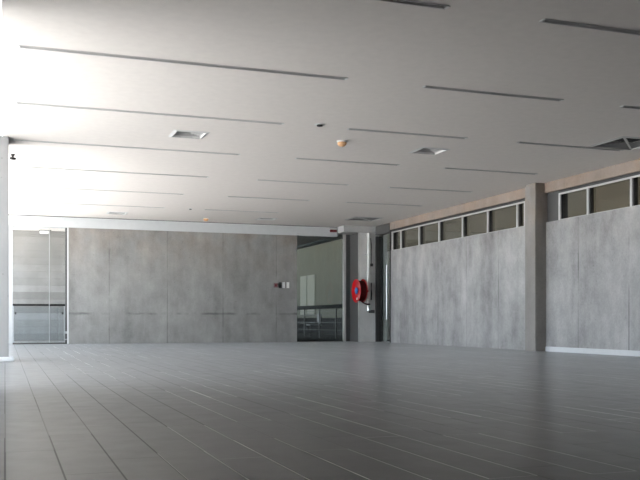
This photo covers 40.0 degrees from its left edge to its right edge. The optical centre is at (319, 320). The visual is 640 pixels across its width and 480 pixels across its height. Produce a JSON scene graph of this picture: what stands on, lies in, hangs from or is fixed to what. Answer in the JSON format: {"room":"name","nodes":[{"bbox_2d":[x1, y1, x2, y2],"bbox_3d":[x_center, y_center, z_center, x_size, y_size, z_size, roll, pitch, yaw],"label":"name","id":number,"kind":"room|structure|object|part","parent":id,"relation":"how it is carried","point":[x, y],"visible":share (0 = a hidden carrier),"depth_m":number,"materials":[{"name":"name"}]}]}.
{"room":"empty office space","nodes":[
{"label":"empty office space","id":0,"kind":"room"},
{"bbox_2d":[13,230,64,340],"bbox_3d":[-8.255,-1.069,26.918,3.800,3.339,0.250,0,0,-20],"label":"wall","id":1,"kind":"structure","parent":0,"point":[30,247],"depth_m":26.67,"materials":[{"name":"glass"}]},
{"bbox_2d":[69,228,296,343],"bbox_3d":[-3.675,-0.930,24.309,6.315,3.060,0.250,0,0,-20],"label":"wall","id":2,"kind":"structure","parent":0,"point":[126,286],"depth_m":24.10,"materials":[{"name":"concrete"}]},
{"bbox_2d":[13,226,66,343],"bbox_3d":[-7.313,-0.925,22.980,1.347,3.050,0.200,0,0,-20],"label":"window","id":3,"kind":"structure","parent":2,"relation":"in","point":[65,331],"depth_m":23.13,"materials":[{"name":"grey metal"}]},
{"bbox_3d":[-7.332,0.585,22.979,1.311,0.030,0.040,0,0,-20],"label":"rail","id":4,"kind":"part","parent":3,"relation":"part of","materials":[{"name":"metal"}]},
{"bbox_3d":[-6.699,-0.925,23.210,0.036,3.050,0.180,0,0,-20],"label":"dark post","id":5,"kind":"part","parent":3,"relation":"part of","materials":[{"name":"metal"}]},
{"bbox_2d":[67,228,68,343],"bbox_3d":[-6.666,-0.925,23.236,0.040,3.050,0.254,0,0,-20],"label":"trim","id":6,"kind":"structure","parent":2,"relation":"attached to","point":[67,228],"depth_m":23.12,"materials":[{"name":"grey paint"}]},
{"bbox_2d":[9,215,336,237],"bbox_3d":[-3.851,-2.588,24.245,9.150,0.267,0.310,0,0,-20],"label":"trim","id":7,"kind":"structure","parent":2,"relation":"attached to","point":[14,220],"depth_m":23.96,"materials":[{"name":"grey paint"}]},
{"bbox_2d":[297,234,349,341],"bbox_3d":[0.069,-0.975,25.752,1.688,3.150,0.165,0,0,-20],"label":"window","id":8,"kind":"structure","parent":2,"relation":"in","point":[345,238],"depth_m":25.96,"materials":[{"name":"grey metal"}]},
{"bbox_3d":[-0.021,0.591,25.702,1.485,0.019,0.040,0,0,-20],"label":"rail","id":9,"kind":"part","parent":8,"relation":"part of","materials":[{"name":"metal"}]},
{"bbox_2d":[0,333,639,479],"bbox_3d":[-0.526,0.719,21.054,13.800,0.262,48.000,0,0,-20],"label":"floor","id":10,"kind":"structure","parent":0,"point":[329,410],"depth_m":5.77,"materials":[{"name":"grey tile"}]},
{"bbox_2d":[0,136,8,356],"bbox_3d":[-5.047,-1.069,13.254,0.670,3.339,0.640,0,0,-20],"label":"column","id":11,"kind":"structure","parent":10,"relation":"on","point":[4,140],"depth_m":13.05,"materials":[{"name":"paint"}]},
{"bbox_2d":[0,357,13,361],"bbox_3d":[-4.918,0.566,12.894,0.830,0.068,0.115,0,0,-20],"label":"block","id":12,"kind":"object","parent":10,"relation":"on","point":[2,359],"visible":1,"depth_m":12.95,"materials":[{"name":"white"}]},
{"bbox_2d":[9,225,12,343],"bbox_3d":[-8.097,-0.927,22.715,0.305,3.055,0.270,0,0,-20],"label":"trim","id":13,"kind":"structure","parent":10,"relation":"on","point":[10,227],"depth_m":22.62,"materials":[{"name":"grey paint"}]},
{"bbox_2d":[13,304,64,341],"bbox_3d":[-7.939,0.060,24.880,1.420,1.080,0.070,0,0,-20],"label":"railing","id":14,"kind":"object","parent":10,"relation":"on","point":[13,304],"visible":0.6,"depth_m":24.83,"materials":[{"name":"metal"}]},
{"bbox_3d":[-8.589,0.087,24.647,0.036,1.025,0.036,0,0,-20],"label":"post","id":15,"kind":"part","parent":14,"relation":"part of","materials":[{"name":"metal"}]},
{"bbox_3d":[-7.939,-0.453,24.880,1.420,0.055,0.070,0,0,-20],"label":"handrail","id":16,"kind":"part","parent":14,"relation":"part of","materials":[{"name":"silver metal"}]},
{"bbox_3d":[-7.290,0.087,25.112,0.036,1.025,0.036,0,0,-20],"label":"post","id":17,"kind":"part","parent":14,"relation":"part of","materials":[{"name":"metal"}]},
{"bbox_2d":[307,314,321,335],"bbox_3d":[-0.235,0.160,33.904,0.490,0.880,0.480,0,0,-20],"label":"chair","id":18,"kind":"object","parent":10,"relation":"on","point":[317,324],"visible":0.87,"depth_m":33.77,"materials":[{"name":"grey fabric"}]},
{"bbox_3d":[-0.028,-0.115,33.978,0.050,0.330,0.460,0,0,-20],"label":"backrest","id":19,"kind":"part","parent":18,"relation":"part of","materials":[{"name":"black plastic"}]},
{"bbox_2d":[297,304,341,338],"bbox_3d":[-0.015,0.030,30.159,0.070,1.140,6.400,0,0,-20],"label":"railing","id":20,"kind":"object","parent":10,"relation":"on","point":[335,306],"visible":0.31,"depth_m":30.14,"materials":[{"name":"metal"}]},
{"bbox_3d":[-0.015,-0.475,30.159,0.070,0.130,6.400,0,0,-20],"label":"handrail","id":21,"kind":"part","parent":20,"relation":"part of","materials":[{"name":"metal"}]},
{"bbox_3d":[0.524,0.095,28.653,0.036,1.010,0.036,0,0,-20],"label":"post","id":22,"kind":"part","parent":20,"relation":"part of","materials":[{"name":"metal"}]},
{"bbox_2d":[350,233,357,341],"bbox_3d":[1.270,-0.975,25.888,0.640,3.150,0.829,0,0,-20],"label":"trim column","id":23,"kind":"structure","parent":10,"relation":"on","point":[353,237],"depth_m":25.75,"materials":[{"name":"concrete"}]},
{"bbox_2d":[358,233,378,341],"bbox_3d":[1.410,-0.975,25.481,0.650,3.150,0.030,0,0,-20],"label":"pillar","id":24,"kind":"structure","parent":23,"relation":"attached to","point":[366,321],"depth_m":25.43,"materials":[{"name":"concrete"}]},
{"bbox_2d":[352,279,369,304],"bbox_3d":[1.234,-0.820,24.998,0.483,0.740,0.670,0,0,-20],"label":"hose reel","id":25,"kind":"object","parent":24,"relation":"attached to","point":[359,288],"visible":1,"depth_m":24.83,"materials":[{"name":"red paint"}]},
{"bbox_2d":[365,233,374,312],"bbox_3d":[1.445,-1.375,25.391,0.235,2.290,0.160,0,0,-20],"label":"pipe","id":26,"kind":"object","parent":24,"relation":"attached to","point":[368,308],"visible":0.99,"depth_m":25.32,"materials":[{"name":"white metal"}]},
{"bbox_2d":[382,235,386,341],"bbox_3d":[1.864,-1.070,25.904,0.130,3.340,0.280,0,0,-20],"label":"trim","id":27,"kind":"structure","parent":10,"relation":"on","point":[384,237],"depth_m":25.78,"materials":[{"name":"metal"}]},
{"bbox_2d":[525,183,546,350],"bbox_3d":[4.416,-1.070,17.662,0.460,3.340,0.380,0,0,-20],"label":"pillar","id":28,"kind":"structure","parent":10,"relation":"on","point":[535,195],"depth_m":17.47,"materials":[{"name":"concrete"}]},
{"bbox_2d":[1,0,639,245],"bbox_3d":[-0.033,-2.740,15.389,10.370,0.001,37.000,0,0,-20],"label":"ceiling","id":29,"kind":"structure","parent":0,"point":[387,52],"depth_m":11.04,"materials":[{"name":"white paint"}]},
{"bbox_2d":[39,230,50,233],"bbox_3d":[-8.279,-2.684,26.511,0.340,0.109,0.140,0,0,-20],"label":"ceiling lamp","id":30,"kind":"object","parent":29,"relation":"attached to","point":[41,231],"visible":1,"depth_m":26.45,"materials":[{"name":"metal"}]},
{"bbox_2d":[11,201,164,207],"bbox_3d":[-5.409,-2.753,20.689,3.530,0.038,0.090,0,0,-20],"label":"ceiling slot","id":31,"kind":"object","parent":29,"relation":"attached to","point":[11,201],"visible":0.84,"depth_m":20.67,"materials":[{"name":"grey metal"}]},
{"bbox_2d":[14,186,183,194],"bbox_3d":[-4.598,-2.753,18.423,3.530,0.038,0.090,0,0,-20],"label":"ceiling slot","id":32,"kind":"object","parent":29,"relation":"attached to","point":[14,186],"visible":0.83,"depth_m":18.43,"materials":[{"name":"grey metal"}]},
{"bbox_2d":[12,166,207,177],"bbox_3d":[-3.787,-2.753,16.157,3.530,0.038,0.090,0,0,-20],"label":"ceiling slot","id":33,"kind":"object","parent":29,"relation":"attached to","point":[12,166],"visible":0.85,"depth_m":16.11,"materials":[{"name":"grey metal"}]},
{"bbox_2d":[106,211,128,214],"bbox_3d":[-5.141,-2.788,22.313,0.520,0.124,0.520,0,0,-20],"label":"ceiling vent","id":34,"kind":"object","parent":29,"relation":"in","point":[108,212],"visible":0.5,"depth_m":22.41,"materials":[{"name":"white metal"}]},
{"bbox_2d":[13,139,240,154],"bbox_3d":[-2.975,-2.753,13.891,3.530,0.038,0.090,0,0,-20],"label":"ceiling slot","id":35,"kind":"object","parent":29,"relation":"attached to","point":[13,139],"visible":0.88,"depth_m":13.87,"materials":[{"name":"grey metal"}]},
{"bbox_2d":[15,102,283,124],"bbox_3d":[-2.164,-2.753,11.625,3.530,0.038,0.090,0,0,-20],"label":"ceiling slot","id":36,"kind":"object","parent":29,"relation":"attached to","point":[25,103],"visible":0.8,"depth_m":11.60,"materials":[{"name":"grey metal"}]},
{"bbox_2d":[9,214,336,227],"bbox_3d":[-3.854,-2.731,24.254,9.150,0.018,0.292,0,0,-20],"label":"trim","id":37,"kind":"structure","parent":29,"relation":"attached to","point":[9,214],"depth_m":23.96,"materials":[{"name":"metal"}]},
{"bbox_2d":[17,45,347,79],"bbox_3d":[-1.353,-2.753,9.358,3.530,0.038,0.090,0,0,-20],"label":"ceiling slot","id":38,"kind":"object","parent":29,"relation":"attached to","point":[18,46],"visible":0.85,"depth_m":9.31,"materials":[{"name":"grey metal"}]},
{"bbox_2d":[168,129,209,138],"bbox_3d":[-1.926,-2.788,12.917,0.520,0.124,0.520,0,0,-20],"label":"ceiling vent","id":39,"kind":"object","parent":29,"relation":"in","point":[176,133],"visible":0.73,"depth_m":13.02,"materials":[{"name":"white metal"}]},
{"bbox_2d":[204,209,278,212],"bbox_3d":[-1.949,-2.753,21.928,1.920,0.038,0.090,0,0,-20],"label":"ceiling slot","id":40,"kind":"object","parent":29,"relation":"attached to","point":[204,209],"visible":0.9,"depth_m":21.97,"materials":[{"name":"grey metal"}]},
{"bbox_2d":[255,217,277,219],"bbox_3d":[-1.436,-2.788,23.596,0.520,0.124,0.520,0,0,-20],"label":"ceiling vent","id":41,"kind":"object","parent":29,"relation":"in","point":[259,218],"visible":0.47,"depth_m":23.70,"materials":[{"name":"white metal"}]},
{"bbox_2d":[227,196,309,200],"bbox_3d":[-1.138,-2.753,19.662,1.920,0.038,0.090,0,0,-20],"label":"ceiling slot","id":42,"kind":"object","parent":29,"relation":"attached to","point":[227,196],"visible":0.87,"depth_m":19.65,"materials":[{"name":"grey metal"}]},
{"bbox_2d":[257,180,346,184],"bbox_3d":[-0.327,-2.753,17.396,1.920,0.038,0.090,0,0,-20],"label":"ceiling slot","id":43,"kind":"object","parent":29,"relation":"attached to","point":[257,180],"visible":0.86,"depth_m":17.38,"materials":[{"name":"grey metal"}]},
{"bbox_2d":[297,237,341,249],"bbox_3d":[-0.091,-2.709,30.504,0.290,0.059,8.500,0,0,-20],"label":"trim","id":44,"kind":"structure","parent":29,"relation":"attached to","point":[334,238],"depth_m":30.16,"materials":[{"name":"grey paint"}]},
{"bbox_2d":[314,123,324,126],"bbox_3d":[-0.004,-2.720,12.266,0.150,0.037,0.150,0,0,-20],"label":"ceiling sensor","id":45,"kind":"object","parent":29,"relation":"attached to","point":[317,124],"visible":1,"depth_m":12.24,"materials":[{"name":"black plastic"}]},
{"bbox_2d":[337,140,346,147],"bbox_3d":[0.335,-2.689,13.396,0.161,0.099,0.161,0,0,-20],"label":"smoke detector","id":46,"kind":"object","parent":29,"relation":"attached to","point":[341,143],"visible":1,"depth_m":13.34,"materials":[{"name":"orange plastic"}]},
{"bbox_2d":[295,158,398,165],"bbox_3d":[0.484,-2.753,15.129,1.920,0.038,0.090,0,0,-20],"label":"ceiling slot","id":47,"kind":"object","parent":29,"relation":"attached to","point":[295,158],"visible":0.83,"depth_m":15.11,"materials":[{"name":"grey metal"}]},
{"bbox_2d":[337,225,374,234],"bbox_3d":[0.976,-2.644,25.819,1.000,0.189,1.040,0,0,-20],"label":"trim","id":48,"kind":"structure","parent":29,"relation":"attached to","point":[345,229],"depth_m":25.36,"materials":[{"name":"paint"}]},
{"bbox_2d":[345,216,381,220],"bbox_3d":[1.176,-2.788,23.597,0.840,0.124,0.840,0,0,-20],"label":"ceiling vent","id":49,"kind":"object","parent":29,"relation":"in","point":[355,218],"visible":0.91,"depth_m":23.78,"materials":[{"name":"grey metal"}]},
{"bbox_2d":[345,202,419,205],"bbox_3d":[1.508,-2.753,20.609,1.940,0.038,0.090,0,0,-20],"label":"ceiling slot","id":50,"kind":"object","parent":29,"relation":"attached to","point":[345,202],"visible":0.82,"depth_m":20.65,"materials":[{"name":"grey metal"}]},
{"bbox_2d":[347,128,466,138],"bbox_3d":[1.296,-2.753,12.863,1.920,0.038,0.090,0,0,-20],"label":"ceiling slot","id":51,"kind":"object","parent":29,"relation":"attached to","point":[348,128],"visible":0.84,"depth_m":12.85,"materials":[{"name":"grey metal"}]},
{"bbox_2d":[377,0,449,9],"bbox_3d":[-0.542,-2.753,7.092,3.530,0.038,0.090,0,0,-20],"label":"ceiling slot","id":52,"kind":"object","parent":29,"relation":"attached to","point":[407,2],"visible":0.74,"depth_m":7.60,"materials":[{"name":"grey metal"}]},
{"bbox_2d":[408,147,449,154],"bbox_3d":[1.757,-2.788,14.171,0.520,0.124,0.520,0,0,-20],"label":"ceiling vent","id":53,"kind":"object","parent":29,"relation":"in","point":[422,150],"visible":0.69,"depth_m":14.25,"materials":[{"name":"white metal"}]},
{"bbox_2d":[388,187,471,191],"bbox_3d":[2.319,-2.753,18.343,1.940,0.038,0.090,0,0,-20],"label":"ceiling slot","id":54,"kind":"object","parent":29,"relation":"attached to","point":[388,187],"visible":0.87,"depth_m":18.32,"materials":[{"name":"grey metal"}]},
{"bbox_2d":[390,183,544,229],"bbox_3d":[3.320,-2.640,21.035,0.250,0.200,7.470,0,0,-20],"label":"beam","id":55,"kind":"structure","parent":29,"relation":"attached to","point":[519,194],"depth_m":20.62,"materials":[{"name":"concrete"}]},
{"bbox_2d":[443,168,535,174],"bbox_3d":[3.130,-2.753,16.076,1.940,0.038,0.090,0,0,-20],"label":"ceiling slot","id":56,"kind":"object","parent":29,"relation":"attached to","point":[443,168],"visible":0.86,"depth_m":16.09,"materials":[{"name":"grey metal"}]},
{"bbox_2d":[422,86,563,100],"bbox_3d":[2.107,-2.753,10.597,1.920,0.038,0.090,0,0,-20],"label":"ceiling slot","id":57,"kind":"object","parent":29,"relation":"attached to","point":[430,87],"visible":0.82,"depth_m":10.59,"materials":[{"name":"grey metal"}]},
{"bbox_2d":[517,142,622,150],"bbox_3d":[3.941,-2.753,13.810,1.940,0.038,0.090,0,0,-20],"label":"ceiling slot","id":58,"kind":"object","parent":29,"relation":"attached to","point":[517,142],"visible":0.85,"depth_m":13.80,"materials":[{"name":"grey metal"}]},
{"bbox_2d":[539,19,639,35],"bbox_3d":[2.918,-2.753,8.331,1.920,0.038,0.090,0,0,-20],"label":"ceiling slot","id":59,"kind":"object","parent":29,"relation":"attached to","point":[549,21],"visible":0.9,"depth_m":8.20,"materials":[{"name":"grey metal"}]},
{"bbox_2d":[545,159,639,192],"bbox_3d":[7.772,-2.640,8.597,0.250,0.200,18.950,0,0,-20],"label":"beam","id":60,"kind":"structure","parent":29,"relation":"attached to","point":[633,166],"depth_m":16.00,"materials":[{"name":"paint"}]},
{"bbox_2d":[588,136,639,149],"bbox_3d":[4.737,-2.788,13.560,0.840,0.124,0.840,0,0,-20],"label":"ceiling vent","id":61,"kind":"object","parent":29,"relation":"in","point":[623,142],"visible":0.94,"depth_m":13.76,"materials":[{"name":"grey metal"}]},
{"bbox_3d":[4.737,-2.845,13.560,0.740,0.001,0.740,0,0,-20],"label":"plate","id":62,"kind":"part","parent":61,"relation":"part of","materials":[{"name":"white metal"}]},
{"bbox_2d":[620,105,639,108],"bbox_3d":[4.753,-2.753,11.544,1.940,0.038,0.090,0,0,-20],"label":"ceiling slot","id":63,"kind":"object","parent":29,"relation":"attached to","point":[624,106],"visible":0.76,"depth_m":11.27,"materials":[{"name":"grey metal"}]},
{"bbox_2d":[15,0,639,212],"bbox_3d":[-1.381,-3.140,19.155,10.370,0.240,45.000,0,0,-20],"label":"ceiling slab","id":64,"kind":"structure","parent":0,"point":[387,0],"depth_m":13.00,"materials":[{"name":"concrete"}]},
{"bbox_2d":[0,14,1,123],"bbox_3d":[-3.137,-2.890,3.657,3.358,0.300,17.000,0,0,-20],"label":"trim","id":65,"kind":"structure","parent":64,"relation":"attached to","point":[0,14],"depth_m":10.41,"materials":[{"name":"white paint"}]},
{"bbox_2d":[387,251,389,339],"bbox_3d":[2.561,-0.790,26.673,0.200,2.780,6.500,0,0,-20],"label":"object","id":66,"kind":"structure","parent":0,"point":[388,252],"depth_m":27.54,"materials":[{"name":"metal"}]},
{"bbox_2d":[297,177,639,334],"bbox_3d":[6.064,-5.400,23.413,0.200,12.000,48.000,0,0,-20],"label":"wall","id":67,"kind":"structure","parent":0,"point":[324,260],"depth_m":29.86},
{"bbox_2d":[300,276,306,314],"bbox_3d":[-0.781,-1.225,42.126,0.074,1.850,0.950,0,0,-20],"label":"shutter","id":68,"kind":"object","parent":67,"relation":"attached to","point":[303,279],"visible":0.98,"depth_m":42.09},
{"bbox_2d":[307,274,315,314],"bbox_3d":[-0.410,-1.225,41.091,0.074,1.850,1.050,0,0,-20],"label":"shutter","id":69,"kind":"object","parent":67,"relation":"attached to","point":[311,279],"visible":0.93,"depth_m":40.99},
{"bbox_2d":[297,318,341,334],"bbox_3d":[1.146,0.220,36.788,0.045,0.720,19.500,0,0,-20],"label":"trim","id":70,"kind":"structure","parent":67,"relation":"attached to","point":[326,328],"depth_m":39.65,"materials":[{"name":"grey metal"}]},
{"bbox_2d":[391,205,639,350],"bbox_3d":[6.528,-0.680,12.119,0.220,2.560,26.420,0,0,-20],"label":"wall","id":71,"kind":"structure","parent":0,"point":[469,291],"depth_m":18.46,"materials":[{"name":"concrete"}]},
{"bbox_2d":[375,223,391,342],"bbox_3d":[1.860,-1.069,25.054,0.210,3.338,1.073,0,0,-20],"label":"door","id":72,"kind":"structure","parent":71,"relation":"in","point":[384,229],"depth_m":25.47,"materials":[{"name":"metal"}]},
{"bbox_3d":[1.880,-0.810,24.762,0.044,1.540,0.044,0,0,-20],"label":"pull handle","id":73,"kind":"part","parent":72,"relation":"part of","materials":[{"name":"metal"}]},
{"bbox_2d":[391,199,524,250],"bbox_3d":[3.271,-2.250,21.219,0.198,0.580,7.070,0,0,-20],"label":"window","id":74,"kind":"structure","parent":71,"relation":"in","point":[519,203],"depth_m":20.70,"materials":[{"name":"metal"}]},
{"bbox_2d":[547,191,558,221],"bbox_3d":[4.665,-2.249,17.337,0.170,0.579,0.390,0,0,-20],"label":"wall panel","id":75,"kind":"object","parent":71,"relation":"on","point":[552,198],"visible":0.64,"depth_m":17.33,"materials":[{"name":"concrete"}]},
{"bbox_2d":[545,346,639,356],"bbox_3d":[7.670,0.552,8.550,0.035,0.095,18.930,0,0,-20],"label":"baseboard","id":76,"kind":"structure","parent":71,"relation":"attached to","point":[551,349],"depth_m":15.99,"materials":[{"name":"white paint"}]},
{"bbox_2d":[558,171,639,219],"bbox_3d":[7.838,-2.250,8.461,0.198,0.580,18.450,0,0,-20],"label":"window","id":77,"kind":"structure","parent":71,"relation":"in","point":[563,194],"depth_m":16.23,"materials":[{"name":"metal"}]}
]}

